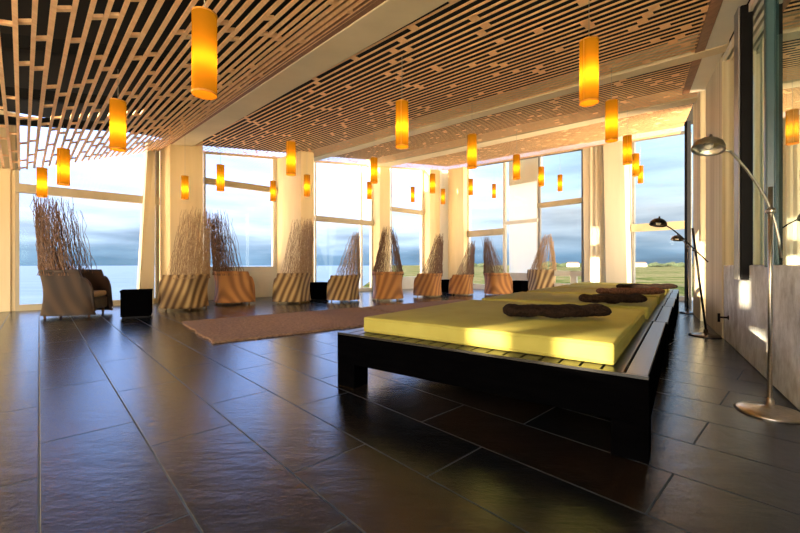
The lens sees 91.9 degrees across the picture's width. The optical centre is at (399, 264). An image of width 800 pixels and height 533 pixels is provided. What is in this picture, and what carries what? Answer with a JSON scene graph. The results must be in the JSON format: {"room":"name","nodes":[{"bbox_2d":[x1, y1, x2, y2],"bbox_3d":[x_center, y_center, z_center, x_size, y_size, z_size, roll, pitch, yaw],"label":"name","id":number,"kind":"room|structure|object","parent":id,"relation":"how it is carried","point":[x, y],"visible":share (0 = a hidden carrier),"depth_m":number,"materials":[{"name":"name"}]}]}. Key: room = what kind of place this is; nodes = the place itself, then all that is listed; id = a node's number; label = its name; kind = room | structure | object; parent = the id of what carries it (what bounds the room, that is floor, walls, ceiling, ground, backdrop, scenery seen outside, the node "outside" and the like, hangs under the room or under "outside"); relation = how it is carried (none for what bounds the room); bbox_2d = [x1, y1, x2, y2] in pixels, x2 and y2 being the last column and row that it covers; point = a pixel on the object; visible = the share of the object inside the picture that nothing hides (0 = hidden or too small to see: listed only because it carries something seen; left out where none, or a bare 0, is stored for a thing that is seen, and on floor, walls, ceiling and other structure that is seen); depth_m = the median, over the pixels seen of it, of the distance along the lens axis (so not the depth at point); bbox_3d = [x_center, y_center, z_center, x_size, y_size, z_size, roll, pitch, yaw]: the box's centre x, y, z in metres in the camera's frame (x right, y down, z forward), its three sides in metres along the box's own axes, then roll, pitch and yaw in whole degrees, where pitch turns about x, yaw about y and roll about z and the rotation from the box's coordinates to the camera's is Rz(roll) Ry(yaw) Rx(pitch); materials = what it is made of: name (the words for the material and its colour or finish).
{"room":"spa","nodes":[
{"label":"spa","id":0,"kind":"room"},
{"bbox_2d":[0,110,10,311],"bbox_3d":[-8.727,-1.150,8.120,0.800,4.300,0.250,0,0,-42],"label":"wall","id":1,"kind":"structure","parent":0,"point":[5,174],"depth_m":8.24,"materials":[{"name":"beige paint"}]},
{"bbox_2d":[11,112,14,310],"bbox_3d":[-8.410,-1.150,8.417,0.069,4.300,0.180,0,0,-42],"label":"trim","id":2,"kind":"structure","parent":1,"relation":"attached to","point":[12,126],"depth_m":8.35,"materials":[{"name":"beige paint"}]},
{"bbox_2d":[15,113,159,310],"bbox_3d":[-7.276,-1.150,9.226,2.695,4.300,0.416,0,0,-42],"label":"window","id":3,"kind":"structure","parent":1,"relation":"in","point":[19,187],"depth_m":9.78,"materials":[{"name":"beige wood"}]},
{"bbox_2d":[0,0,326,137],"bbox_3d":[-2.850,-3.000,2.453,16.536,1.000,7.316,0,0,45],"label":"ceiling slab","id":4,"kind":"structure","parent":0,"point":[24,6],"depth_m":5.30,"materials":[{"name":"wood"}]},
{"bbox_2d":[0,0,710,170],"bbox_3d":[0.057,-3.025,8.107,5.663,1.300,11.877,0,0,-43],"label":"ceiling","id":5,"kind":"structure","parent":0,"point":[586,23],"depth_m":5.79,"materials":[{"name":"brown wood"}]},
{"bbox_2d":[36,167,47,197],"bbox_3d":[-6.202,-1.647,6.704,0.148,0.938,0.148,0,0,29],"label":"pendant lamp","id":6,"kind":"object","parent":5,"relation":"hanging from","point":[41,172],"visible":1,"depth_m":6.66,"materials":[{"name":"orange glass"}]},
{"bbox_2d":[56,126,69,185],"bbox_3d":[-5.421,-1.766,6.235,0.171,0.954,0.171,0,0,-5],"label":"pendant lamp","id":7,"kind":"object","parent":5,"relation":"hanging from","point":[63,154],"visible":1,"depth_m":6.17,"materials":[{"name":"orange glass"}]},
{"bbox_2d":[109,98,126,151],"bbox_3d":[-3.338,-1.838,4.581,0.171,0.954,0.171,0,0,15],"label":"pendant lamp","id":8,"kind":"object","parent":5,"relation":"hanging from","point":[117,107],"visible":1,"depth_m":4.52,"materials":[{"name":"orange glass"}]},
{"bbox_2d":[191,0,217,99],"bbox_3d":[-1.400,-1.694,2.771,0.171,0.954,0.171,0,0,-3],"label":"pendant lamp","id":9,"kind":"object","parent":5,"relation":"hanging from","point":[203,19],"visible":1,"depth_m":2.71,"materials":[{"name":"orange glass"}]},
{"bbox_2d":[216,132,224,191],"bbox_3d":[-4.004,-2.308,8.633,0.171,1.315,0.171,0,0,-27],"label":"pendant lamp","id":10,"kind":"object","parent":5,"relation":"hanging from","point":[220,168],"visible":1,"depth_m":8.58,"materials":[{"name":"orange glass"}]},
{"bbox_2d":[158,0,385,150],"bbox_3d":[-0.816,-2.627,4.250,0.160,1.209,16.341,0,0,-43],"label":"trim","id":11,"kind":"structure","parent":5,"relation":"attached to","point":[378,2],"depth_m":4.65,"materials":[{"name":"wood"}]},
{"bbox_2d":[270,180,275,200],"bbox_3d":[-3.630,-2.550,11.061,0.168,1.442,0.168,0,0,-26],"label":"pendant lamp","id":12,"kind":"object","parent":5,"relation":"hanging from","point":[272,182],"visible":1,"depth_m":10.99,"materials":[{"name":"orange glass"}]},
{"bbox_2d":[286,140,295,175],"bbox_3d":[-1.916,-2.206,6.802,0.171,1.248,0.171,0,0,31],"label":"pendant lamp","id":13,"kind":"object","parent":5,"relation":"hanging from","point":[290,145],"visible":1,"depth_m":6.73,"materials":[{"name":"orange glass"}]},
{"bbox_2d":[304,174,309,196],"bbox_3d":[-2.569,-2.588,10.689,0.171,1.364,0.171,0,0,-43],"label":"pendant lamp","id":14,"kind":"object","parent":5,"relation":"hanging from","point":[306,176],"visible":1,"depth_m":10.62,"materials":[{"name":"orange glass"}]},
{"bbox_2d":[172,0,449,145],"bbox_3d":[-2.022,-2.839,6.006,0.470,1.101,12.126,0,0,-43],"label":"ceiling beam","id":15,"kind":"structure","parent":5,"relation":"attached to","point":[388,17],"depth_m":4.78,"materials":[{"name":"paint"}]},
{"bbox_2d":[181,175,188,199],"bbox_3d":[-4.809,-2.204,8.655,0.152,1.457,0.152,0,0,-19],"label":"pendant lamp","id":16,"kind":"object","parent":15,"relation":"hanging from","point":[184,179],"visible":1,"depth_m":8.60,"materials":[{"name":"orange glass"}]},
{"bbox_2d":[370,157,377,183],"bbox_3d":[-0.603,-2.523,8.978,0.171,1.241,0.171,0,0,-18],"label":"pendant lamp","id":17,"kind":"object","parent":5,"relation":"hanging from","point":[373,160],"visible":1,"depth_m":8.92,"materials":[{"name":"orange glass"}]},
{"bbox_2d":[395,99,408,148],"bbox_3d":[0.026,-2.105,4.988,0.171,1.169,0.171,0,0,8],"label":"pendant lamp","id":18,"kind":"object","parent":5,"relation":"hanging from","point":[401,104],"visible":1,"depth_m":4.92,"materials":[{"name":"orange glass"}]},
{"bbox_2d":[467,133,476,168],"bbox_3d":[1.266,-2.331,6.802,0.171,1.252,0.171,0,0,-27],"label":"pendant lamp","id":19,"kind":"object","parent":5,"relation":"hanging from","point":[471,138],"visible":1,"depth_m":6.74,"materials":[{"name":"orange glass"}]},
{"bbox_2d":[312,34,728,161],"bbox_3d":[0.493,-3.330,9.029,0.449,1.091,11.058,0,0,-42],"label":"ceiling beam","id":20,"kind":"structure","parent":5,"relation":"attached to","point":[685,57],"depth_m":6.79,"materials":[{"name":"paint"}]},
{"bbox_2d":[579,36,598,106],"bbox_3d":[1.768,-2.055,3.620,0.171,1.080,0.171,0,0,-33],"label":"pendant lamp","id":21,"kind":"object","parent":5,"relation":"hanging from","point":[588,46],"visible":1,"depth_m":3.55,"materials":[{"name":"orange glass"}]},
{"bbox_2d":[605,68,617,142],"bbox_3d":[3.067,-2.342,5.612,0.171,1.088,0.171,0,0,13],"label":"pendant lamp","id":22,"kind":"object","parent":5,"relation":"hanging from","point":[611,105],"visible":1,"depth_m":5.55,"materials":[{"name":"orange glass"}]},
{"bbox_2d":[682,0,722,94],"bbox_3d":[2.356,-2.496,2.600,0.100,1.378,10.391,0,0,33],"label":"trim","id":23,"kind":"structure","parent":5,"relation":"attached to","point":[714,5],"depth_m":4.67,"materials":[{"name":"wood"}]},
{"bbox_2d":[689,0,748,92],"bbox_3d":[2.493,-2.504,2.513,0.215,1.396,10.391,0,0,33],"label":"trim","id":24,"kind":"structure","parent":5,"relation":"attached to","point":[723,28],"depth_m":4.73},
{"bbox_2d":[723,0,763,60],"bbox_3d":[2.685,-2.394,2.390,0.210,1.361,10.392,0,0,33],"label":"trim","id":25,"kind":"structure","parent":5,"relation":"attached to","point":[757,6],"depth_m":4.20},
{"bbox_2d":[0,289,799,532],"bbox_3d":[-6.521,1.100,0.749,36.251,0.200,14.203,0,0,-42],"label":"floor","id":26,"kind":"structure","parent":0,"point":[110,423],"depth_m":2.14,"materials":[{"name":"tile"}]},
{"bbox_2d":[30,195,112,318],"bbox_3d":[-6.428,-0.188,7.583,1.109,2.376,1.032,0,0,-18],"label":"rattan chair","id":27,"kind":"object","parent":26,"relation":"on","point":[80,291],"visible":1,"depth_m":7.21,"materials":[{"name":"wicker"}]},
{"bbox_2d":[93,290,105,296],"bbox_3d":[-6.341,0.579,7.611,0.721,0.111,0.753,0,0,-18],"label":"seat cushion","id":28,"kind":"object","parent":27,"relation":"on","point":[97,293],"depth_m":7.82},
{"bbox_2d":[120,289,152,318],"bbox_3d":[-5.107,0.740,7.515,0.500,0.520,0.500,0,0,-30],"label":"side table","id":29,"kind":"object","parent":26,"relation":"on","point":[134,303],"visible":1,"depth_m":7.31,"materials":[{"name":"black wood"}]},
{"bbox_2d":[159,139,202,282],"bbox_3d":[-5.766,-1.214,10.176,0.747,4.427,1.214,0,0,-42],"label":"column","id":30,"kind":"structure","parent":26,"relation":"on","point":[175,161],"depth_m":9.77,"materials":[{"name":"beige paint"}]},
{"bbox_2d":[158,206,211,310],"bbox_3d":[-4.790,-0.146,8.790,0.991,2.292,0.896,0,0,15],"label":"rattan chair","id":31,"kind":"object","parent":26,"relation":"on","point":[188,290],"visible":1,"depth_m":8.47,"materials":[{"name":"wicker"}]},
{"bbox_2d":[208,210,255,304],"bbox_3d":[-4.381,-0.187,10.020,1.026,2.374,0.959,0,0,-40],"label":"rattan chair","id":32,"kind":"object","parent":26,"relation":"on","point":[231,286],"visible":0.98,"depth_m":9.67,"materials":[{"name":"wicker"}]},
{"bbox_2d":[203,153,277,299],"bbox_3d":[-4.765,-1.208,11.678,2.168,4.416,0.190,0,0,-42],"label":"window","id":33,"kind":"structure","parent":26,"relation":"on","point":[263,277],"depth_m":11.99,"materials":[{"name":"beige wood"}]},
{"bbox_2d":[182,307,390,343],"bbox_3d":[-1.661,0.985,6.900,3.647,0.026,2.288,0,0,-38],"label":"rug","id":34,"kind":"object","parent":26,"relation":"on","point":[219,330],"visible":0.8,"depth_m":6.32,"materials":[{"name":"carpet"}]},
{"bbox_2d":[272,218,315,303],"bbox_3d":[-2.772,-0.127,10.314,0.991,2.254,0.896,0,0,15],"label":"potted plant","id":35,"kind":"object","parent":26,"relation":"on","point":[289,286],"visible":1,"depth_m":9.98,"materials":[{"name":"wicker"}]},
{"bbox_2d":[277,151,313,281],"bbox_3d":[-3.319,-1.233,12.018,0.424,4.466,1.800,0,0,-42],"label":"column","id":36,"kind":"structure","parent":26,"relation":"on","point":[292,205],"depth_m":11.60,"materials":[{"name":"beige paint"}]},
{"bbox_2d":[310,282,327,299],"bbox_3d":[-2.348,0.750,11.217,0.420,0.500,0.420,0,0,-43],"label":"side table","id":37,"kind":"object","parent":26,"relation":"on","point":[318,290],"visible":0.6,"depth_m":11.06,"materials":[{"name":"black wood"}]},
{"bbox_2d":[326,231,360,301],"bbox_3d":[-1.490,0.041,10.743,0.876,1.918,0.828,0,0,25],"label":"rattan chair","id":38,"kind":"object","parent":26,"relation":"on","point":[340,287],"visible":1,"depth_m":10.47,"materials":[{"name":"wicker"}]},
{"bbox_2d":[314,162,373,291],"bbox_3d":[-2.013,-1.425,14.197,2.545,4.849,0.190,0,0,-42],"label":"window","id":39,"kind":"structure","parent":26,"relation":"on","point":[360,222],"depth_m":14.68,"materials":[{"name":"beige wood"}]},
{"bbox_2d":[373,166,389,271],"bbox_3d":[-0.790,-1.454,15.120,0.503,4.908,0.639,0,0,-42],"label":"column","id":40,"kind":"structure","parent":26,"relation":"on","point":[381,190],"depth_m":14.90,"materials":[{"name":"beige paint"}]},
{"bbox_2d":[372,227,403,300],"bbox_3d":[-0.339,-0.034,11.019,0.938,2.068,1.040,0,0,-5],"label":"potted plant","id":41,"kind":"object","parent":26,"relation":"on","point":[386,285],"visible":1,"depth_m":10.71,"materials":[{"name":"wicker"}]},
{"bbox_2d":[390,168,424,288],"bbox_3d":[0.342,-1.585,16.352,1.982,5.171,0.190,0,0,-42],"label":"window","id":42,"kind":"structure","parent":26,"relation":"on","point":[407,282],"depth_m":16.44,"materials":[{"name":"beige wood"}]},
{"bbox_2d":[362,299,465,312],"bbox_3d":[0.903,0.985,9.268,3.247,0.026,1.723,0,0,-38],"label":"rug","id":43,"kind":"object","parent":26,"relation":"on","point":[408,306],"visible":0.44,"depth_m":9.06,"materials":[{"name":"carpet"}]},
{"bbox_2d":[413,234,443,296],"bbox_3d":[0.983,0.005,12.269,0.941,1.990,0.849,0,0,30],"label":"potted plant","id":44,"kind":"object","parent":26,"relation":"on","point":[425,284],"visible":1,"depth_m":11.99,"materials":[{"name":"wicker"}]},
{"bbox_2d":[423,169,439,272],"bbox_3d":[1.339,-1.619,17.116,0.646,5.239,0.570,0,0,-42],"label":"column","id":45,"kind":"structure","parent":26,"relation":"on","point":[431,202],"depth_m":16.88,"materials":[{"name":"beige paint"}]},
{"bbox_2d":[440,171,447,278],"bbox_3d":[2.007,-1.656,17.727,0.611,5.313,0.324,0,0,26],"label":"column","id":46,"kind":"structure","parent":26,"relation":"on","point":[443,175],"depth_m":17.54,"materials":[{"name":"paint"}]},
{"bbox_2d":[441,279,449,292],"bbox_3d":[1.727,0.765,14.073,0.400,0.470,0.400,0,0,-43],"label":"side table","id":47,"kind":"object","parent":26,"relation":"on","point":[444,282],"visible":0.45,"depth_m":13.93,"materials":[{"name":"black wood"}]},
{"bbox_2d":[448,167,467,278],"bbox_3d":[2.591,-1.633,16.912,0.500,5.266,0.869,0,0,-41],"label":"column","id":48,"kind":"structure","parent":26,"relation":"on","point":[457,178],"depth_m":16.66,"materials":[{"name":"beige paint"}]},
{"bbox_2d":[448,241,475,295],"bbox_3d":[2.142,0.096,12.971,0.876,1.807,0.790,0,0,30],"label":"rattan chair","id":49,"kind":"object","parent":26,"relation":"on","point":[462,283],"visible":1,"depth_m":12.71,"materials":[{"name":"wicker"}]},
{"bbox_2d":[467,163,503,288],"bbox_3d":[3.528,-1.601,15.944,0.190,5.202,1.822,0,0,-41],"label":"window","id":50,"kind":"structure","parent":26,"relation":"on","point":[500,231],"depth_m":16.06,"materials":[{"name":"beige wood"}]},
{"bbox_2d":[482,237,512,295],"bbox_3d":[3.168,0.029,12.887,0.941,1.943,0.849,0,0,-20],"label":"rattan chair","id":51,"kind":"object","parent":26,"relation":"on","point":[497,283],"visible":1,"depth_m":12.61,"materials":[{"name":"wicker"}]},
{"bbox_2d":[338,321,665,463],"bbox_3d":[1.040,0.781,3.515,2.200,0.438,2.290,0,0,36],"label":"bed","id":52,"kind":"object","parent":26,"relation":"on","point":[604,390],"visible":0.6,"depth_m":2.35,"materials":[{"name":"black wood"}]},
{"bbox_2d":[364,300,644,364],"bbox_3d":[1.047,0.492,3.522,1.868,0.137,2.058,0,0,36],"label":"mattress","id":53,"kind":"object","parent":52,"relation":"on","point":[476,323],"visible":0.93,"depth_m":2.78,"materials":[{"name":"fabric"}]},
{"bbox_2d":[503,303,611,318],"bbox_3d":[1.240,0.363,3.065,0.848,0.113,0.280,0,0,0],"label":"fur throw","id":54,"kind":"object","parent":53,"relation":"on","point":[528,310],"visible":1,"depth_m":2.98,"materials":[{"name":"fur"}]},
{"bbox_2d":[512,280,527,292],"bbox_3d":[4.104,0.770,13.345,0.460,0.460,0.460,0,0,-43],"label":"side table","id":55,"kind":"object","parent":26,"relation":"on","point":[518,285],"visible":0.59,"depth_m":13.17,"materials":[{"name":"black wood"}]},
{"bbox_2d":[503,157,537,280],"bbox_3d":[4.598,-1.542,14.707,0.190,5.085,1.449,0,0,-41],"label":"window","id":56,"kind":"structure","parent":26,"relation":"on","point":[515,276],"depth_m":15.11,"materials":[{"name":"beige wood"}]},
{"bbox_2d":[509,157,541,272],"bbox_3d":[4.806,-1.840,14.896,0.130,4.479,1.344,0,0,-41],"label":"roller blind","id":57,"kind":"object","parent":56,"relation":"attached to","point":[523,191],"visible":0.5,"depth_m":14.90,"materials":[{"name":"fabric"}]},
{"bbox_2d":[527,234,556,290],"bbox_3d":[5.198,-0.052,14.059,0.965,2.104,1.022,0,0,-5],"label":"potted plant","id":58,"kind":"object","parent":26,"relation":"on","point":[538,278],"visible":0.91,"depth_m":13.72,"materials":[{"name":"wicker"}]},
{"bbox_2d":[537,150,583,286],"bbox_3d":[5.604,-1.496,13.544,0.190,4.991,1.626,0,0,-41],"label":"window","id":59,"kind":"structure","parent":26,"relation":"on","point":[573,275],"depth_m":13.24,"materials":[{"name":"beige wood"}]},
{"bbox_2d":[583,146,605,281],"bbox_3d":[6.376,-1.444,12.638,0.370,4.888,0.662,0,0,-41],"label":"column","id":60,"kind":"structure","parent":26,"relation":"on","point":[586,152],"depth_m":12.52,"materials":[{"name":"paint"}]},
{"bbox_2d":[590,145,601,281],"bbox_3d":[6.291,-1.407,12.430,0.085,4.813,0.396,0,0,-41],"label":"trim","id":61,"kind":"structure","parent":60,"relation":"attached to","point":[601,145],"depth_m":12.40,"materials":[{"name":"paint"}]},
{"bbox_2d":[603,141,631,282],"bbox_3d":[6.784,-1.419,12.013,0.570,4.839,0.697,0,0,-41],"label":"column","id":62,"kind":"structure","parent":26,"relation":"on","point":[617,176],"depth_m":11.82,"materials":[{"name":"paint"}]},
{"bbox_2d":[631,142,683,300],"bbox_3d":[7.559,-1.396,11.286,0.190,4.792,1.415,0,0,-41],"label":"window","id":63,"kind":"structure","parent":26,"relation":"on","point":[675,225],"depth_m":11.71,"materials":[{"name":"beige wood"}]},
{"bbox_2d":[645,306,672,366],"bbox_3d":[2.263,0.781,5.154,2.200,0.438,1.760,0,0,36],"label":"bed","id":64,"kind":"object","parent":26,"relation":"on","point":[665,314],"visible":0.16,"depth_m":4.22,"materials":[{"name":"black wood"}]},
{"bbox_2d":[482,292,656,318],"bbox_3d":[2.269,0.492,5.162,1.868,0.137,1.528,0,0,36],"label":"mattress","id":65,"kind":"object","parent":64,"relation":"on","point":[650,304],"visible":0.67,"depth_m":4.82,"materials":[{"name":"fabric"}]},
{"bbox_2d":[578,293,647,303],"bbox_3d":[2.309,0.364,4.197,0.716,0.111,0.281,0,0,0],"label":"fur throw","id":66,"kind":"object","parent":65,"relation":"on","point":[634,297],"visible":1,"depth_m":4.12,"materials":[{"name":"fur"}]},
{"bbox_2d":[657,298,675,338],"bbox_3d":[3.246,0.781,6.473,2.200,0.438,1.490,0,0,36],"label":"bed","id":67,"kind":"object","parent":26,"relation":"on","point":[664,302],"visible":0.12,"depth_m":5.71,"materials":[{"name":"black wood"}]},
{"bbox_2d":[527,287,662,304],"bbox_3d":[3.252,0.492,6.481,1.868,0.137,1.258,0,0,36],"label":"mattress","id":68,"kind":"object","parent":67,"relation":"on","point":[659,297],"visible":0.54,"depth_m":6.33,"materials":[{"name":"fabric"}]},
{"bbox_2d":[596,287,664,294],"bbox_3d":[3.219,0.365,5.409,0.936,0.107,0.265,0,0,0],"label":"fur throw","id":69,"kind":"object","parent":68,"relation":"on","point":[652,290],"visible":0.87,"depth_m":5.33,"materials":[{"name":"fur"}]},
{"bbox_2d":[664,293,677,315],"bbox_3d":[4.151,0.781,7.688,2.200,0.438,1.500,0,0,36],"label":"bed","id":70,"kind":"object","parent":26,"relation":"on","point":[668,295],"visible":0.13,"depth_m":7.13,"materials":[{"name":"black wood"}]},
{"bbox_2d":[552,284,666,297],"bbox_3d":[4.157,0.492,7.696,1.868,0.137,1.268,0,0,36],"label":"mattress","id":71,"kind":"object","parent":70,"relation":"on","point":[567,285],"visible":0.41,"depth_m":7.65,"materials":[{"name":"fabric"}]},
{"bbox_2d":[616,283,677,288],"bbox_3d":[4.205,0.366,6.592,1.022,0.106,0.259,0,0,0],"label":"fur throw","id":72,"kind":"object","parent":71,"relation":"on","point":[633,285],"visible":0.85,"depth_m":6.51,"materials":[{"name":"fur"}]},
{"bbox_2d":[667,289,678,308],"bbox_3d":[5.058,0.781,8.907,2.200,0.438,1.500,0,0,36],"label":"bed","id":73,"kind":"object","parent":26,"relation":"on","point":[670,291],"visible":0.11,"depth_m":8.21,"materials":[{"name":"black wood"}]},
{"bbox_2d":[573,282,669,291],"bbox_3d":[5.065,0.492,8.915,1.868,0.137,1.268,0,0,36],"label":"mattress","id":74,"kind":"object","parent":73,"relation":"on","point":[579,283],"visible":0.3,"depth_m":8.90,"materials":[{"name":"fabric"}]},
{"bbox_2d":[670,234,693,313],"bbox_3d":[5.864,0.176,8.000,0.499,1.647,0.320,0,0,0],"label":"reading lamp","id":75,"kind":"object","parent":26,"relation":"on","point":[677,237],"visible":0.87,"depth_m":7.99,"materials":[{"name":"metal"}]},
{"bbox_2d":[649,216,721,338],"bbox_3d":[4.017,0.156,5.450,0.980,1.687,0.400,0,0,0],"label":"reading lamp","id":76,"kind":"object","parent":26,"relation":"on","point":[657,222],"visible":0.99,"depth_m":5.44,"materials":[{"name":"metal"}]},
{"bbox_2d":[684,114,691,306],"bbox_3d":[7.341,-1.300,9.895,0.133,4.600,2.233,0,0,35],"label":"window","id":77,"kind":"structure","parent":26,"relation":"on","point":[691,114],"depth_m":9.28,"materials":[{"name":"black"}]},
{"bbox_2d":[693,89,705,320],"bbox_3d":[5.787,-1.137,7.372,0.230,4.273,1.233,0,0,33],"label":"column","id":78,"kind":"structure","parent":26,"relation":"on","point":[699,108],"depth_m":6.97,"materials":[{"name":"paint"}]},
{"bbox_2d":[706,53,733,337],"bbox_3d":[4.916,-1.049,5.951,0.170,4.098,1.729,0,0,33],"label":"column","id":79,"kind":"structure","parent":26,"relation":"on","point":[720,87],"depth_m":5.50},
{"bbox_2d":[691,134,799,423],"bbox_3d":[2.342,0.056,2.620,0.696,1.888,0.370,0,0,0],"label":"reading lamp","id":80,"kind":"object","parent":26,"relation":"on","point":[711,145],"visible":1,"depth_m":2.61,"materials":[{"name":"metal"}]},
{"bbox_2d":[349,92,697,171],"bbox_3d":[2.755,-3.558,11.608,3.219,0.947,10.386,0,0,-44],"label":"ceiling","id":81,"kind":"structure","parent":0,"point":[678,111],"depth_m":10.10,"materials":[{"name":"brown wood"}]},
{"bbox_2d":[204,151,440,171],"bbox_3d":[-1.840,-3.730,14.322,10.054,1.187,0.100,0,0,-42],"label":"trim","id":82,"kind":"structure","parent":81,"relation":"attached to","point":[208,153],"depth_m":12.16,"materials":[{"name":"paint"}]},
{"bbox_2d":[367,181,371,198],"bbox_3d":[-1.047,-2.942,13.204,0.171,1.381,0.171,0,0,-3],"label":"pendant lamp","id":83,"kind":"object","parent":81,"relation":"hanging from","point":[369,185],"visible":0.86,"depth_m":13.14,"materials":[{"name":"orange glass"}]},
{"bbox_2d":[411,187,414,201],"bbox_3d":[0.491,-3.171,14.964,0.171,1.469,0.171,0,0,-17],"label":"pendant lamp","id":84,"kind":"object","parent":81,"relation":"hanging from","point":[412,188],"visible":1,"depth_m":14.89,"materials":[{"name":"orange glass"}]},
{"bbox_2d":[430,150,434,193],"bbox_3d":[0.992,-2.873,11.814,0.171,1.349,0.171,0,0,29],"label":"pendant lamp","id":85,"kind":"object","parent":81,"relation":"hanging from","point":[432,175],"visible":1,"depth_m":11.75,"materials":[{"name":"orange glass"}]},
{"bbox_2d":[441,189,444,203],"bbox_3d":[1.663,-3.155,14.964,0.171,1.594,0.171,0,0,-1],"label":"pendant lamp","id":86,"kind":"object","parent":81,"relation":"hanging from","point":[442,190],"visible":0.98,"depth_m":14.89,"materials":[{"name":"orange glass"}]},
{"bbox_2d":[468,178,472,194],"bbox_3d":[2.567,-3.207,14.029,0.171,1.339,0.171,0,0,41],"label":"pendant lamp","id":87,"kind":"object","parent":81,"relation":"hanging from","point":[470,181],"visible":0.96,"depth_m":13.96,"materials":[{"name":"orange glass"}]},
{"bbox_2d":[492,184,495,197],"bbox_3d":[3.622,-3.302,14.913,0.159,1.440,0.159,0,0,27],"label":"pendant lamp","id":88,"kind":"object","parent":81,"relation":"hanging from","point":[493,185],"visible":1,"depth_m":14.84,"materials":[{"name":"orange glass"}]},
{"bbox_2d":[513,127,519,179],"bbox_3d":[2.815,-2.702,9.352,0.171,1.247,0.171,0,0,-10],"label":"pendant lamp","id":89,"kind":"object","parent":81,"relation":"hanging from","point":[516,157],"visible":1,"depth_m":9.29,"materials":[{"name":"orange glass"}]},
{"bbox_2d":[366,88,699,166],"bbox_3d":[2.428,-3.669,11.267,0.778,1.115,10.381,0,0,-42],"label":"ceiling beam","id":90,"kind":"structure","parent":81,"relation":"attached to","point":[661,106],"depth_m":9.51,"materials":[{"name":"paint"}]},
{"bbox_2d":[538,166,543,186],"bbox_3d":[4.313,-3.046,11.814,0.171,1.269,0.171,0,0,5],"label":"pendant lamp","id":91,"kind":"object","parent":81,"relation":"hanging from","point":[541,168],"visible":1,"depth_m":11.75,"materials":[{"name":"orange glass"}]},
{"bbox_2d":[557,174,562,190],"bbox_3d":[5.302,-3.145,12.824,0.156,1.386,0.156,0,0,28],"label":"pendant lamp","id":92,"kind":"object","parent":81,"relation":"hanging from","point":[560,175],"visible":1,"depth_m":12.76,"materials":[{"name":"orange glass"}]},
{"bbox_2d":[477,131,683,166],"bbox_3d":[5.450,-3.937,13.654,0.140,0.596,7.756,0,0,-41],"label":"trim","id":93,"kind":"structure","parent":81,"relation":"attached to","point":[682,132],"depth_m":13.18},
{"bbox_2d":[623,135,631,164],"bbox_3d":[4.708,-2.666,8.016,0.171,1.148,0.171,0,0,29],"label":"pendant lamp","id":94,"kind":"object","parent":81,"relation":"hanging from","point":[627,139],"visible":0.98,"depth_m":7.95,"materials":[{"name":"orange glass"}]},
{"bbox_2d":[632,153,639,176],"bbox_3d":[6.214,-2.955,10.203,0.171,1.216,0.171,0,0,-22],"label":"pendant lamp","id":95,"kind":"object","parent":81,"relation":"hanging from","point":[635,157],"visible":0.98,"depth_m":10.13,"materials":[{"name":"orange glass"}]},
{"bbox_2d":[638,136,642,183],"bbox_3d":[6.789,-2.991,10.925,0.142,1.352,0.142,0,0,1],"label":"pendant lamp","id":96,"kind":"object","parent":81,"relation":"hanging from","point":[640,178],"visible":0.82,"depth_m":10.88,"materials":[{"name":"orange glass"}]},
{"bbox_2d":[724,265,799,409],"bbox_3d":[2.251,0.500,1.570,0.350,1.000,8.540,0,0,33],"label":"wall","id":97,"kind":"structure","parent":0,"point":[745,301],"depth_m":3.37,"materials":[{"name":"concrete"}]},
{"bbox_2d":[717,313,728,321],"bbox_3d":[4.143,0.675,4.940,0.140,0.110,0.053,0,0,38],"label":"tap","id":98,"kind":"object","parent":97,"relation":"attached to","point":[718,314],"visible":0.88,"depth_m":4.95,"materials":[{"name":"black metal"}]},
{"bbox_2d":[734,6,739,279],"bbox_3d":[3.549,-1.288,4.077,0.012,2.876,0.232,0,0,33],"label":"trim","id":99,"kind":"structure","parent":97,"relation":"attached to","point":[737,14],"depth_m":4.02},
{"bbox_2d":[740,1,752,279],"bbox_3d":[3.609,-1.289,4.059,0.098,2.878,0.266,0,0,33],"label":"trim","id":100,"kind":"structure","parent":97,"relation":"attached to","point":[746,17],"depth_m":3.95,"materials":[{"name":"black metal"}]},
{"bbox_2d":[753,0,799,266],"bbox_3d":[2.119,-1.430,1.657,0.203,2.900,8.543,0,0,34],"label":"window","id":101,"kind":"structure","parent":97,"relation":"in","point":[787,12],"depth_m":3.25,"materials":[{"name":"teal glass"}]},
{"label":"outside","id":102,"kind":"structure","parent":0,"visible":0},
{"bbox_2d":[20,266,369,304],"bbox_3d":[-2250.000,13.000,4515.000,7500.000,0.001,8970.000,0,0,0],"label":"sea","id":103,"kind":"structure","parent":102,"point":[120,278],"depth_m":402.53,"materials":[{"name":"liquid"}]},
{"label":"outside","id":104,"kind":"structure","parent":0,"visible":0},
{"bbox_2d":[363,265,692,296],"bbox_3d":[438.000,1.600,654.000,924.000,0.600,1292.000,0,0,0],"label":"grass field","id":105,"kind":"structure","parent":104,"point":[650,275],"depth_m":75.93,"materials":[{"name":"plant"}]},
{"bbox_2d":[567,262,579,266],"bbox_3d":[147.519,-0.500,330.000,8.600,4.000,6.600,0,0,0],"label":"house","id":106,"kind":"structure","parent":105,"relation":"on","point":[569,264],"depth_m":327.09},
{"bbox_2d":[635,262,646,266],"bbox_3d":[204.651,-0.500,330.000,8.600,4.000,6.600,0,0,0],"label":"house","id":107,"kind":"structure","parent":105,"relation":"on","point":[637,264],"depth_m":327.01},
{"bbox_2d":[648,262,662,266],"bbox_3d":[228.865,0.200,348.081,12.718,5.810,5.769,0,0,0],"label":"tree","id":108,"kind":"object","parent":105,"relation":"on","point":[655,264],"visible":0.88,"depth_m":346.28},
{"bbox_2d":[665,262,674,266],"bbox_3d":[281.669,0.200,401.665,16.534,7.553,7.500,0,0,0],"label":"tree","id":109,"kind":"object","parent":105,"relation":"on","point":[670,264],"visible":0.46,"depth_m":399.20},
{"bbox_2d":[674,262,683,266],"bbox_3d":[249.352,0.200,344.090,12.718,5.810,5.770,0,0,0],"label":"tree","id":110,"kind":"object","parent":105,"relation":"on","point":[681,264],"visible":0.56,"depth_m":342.29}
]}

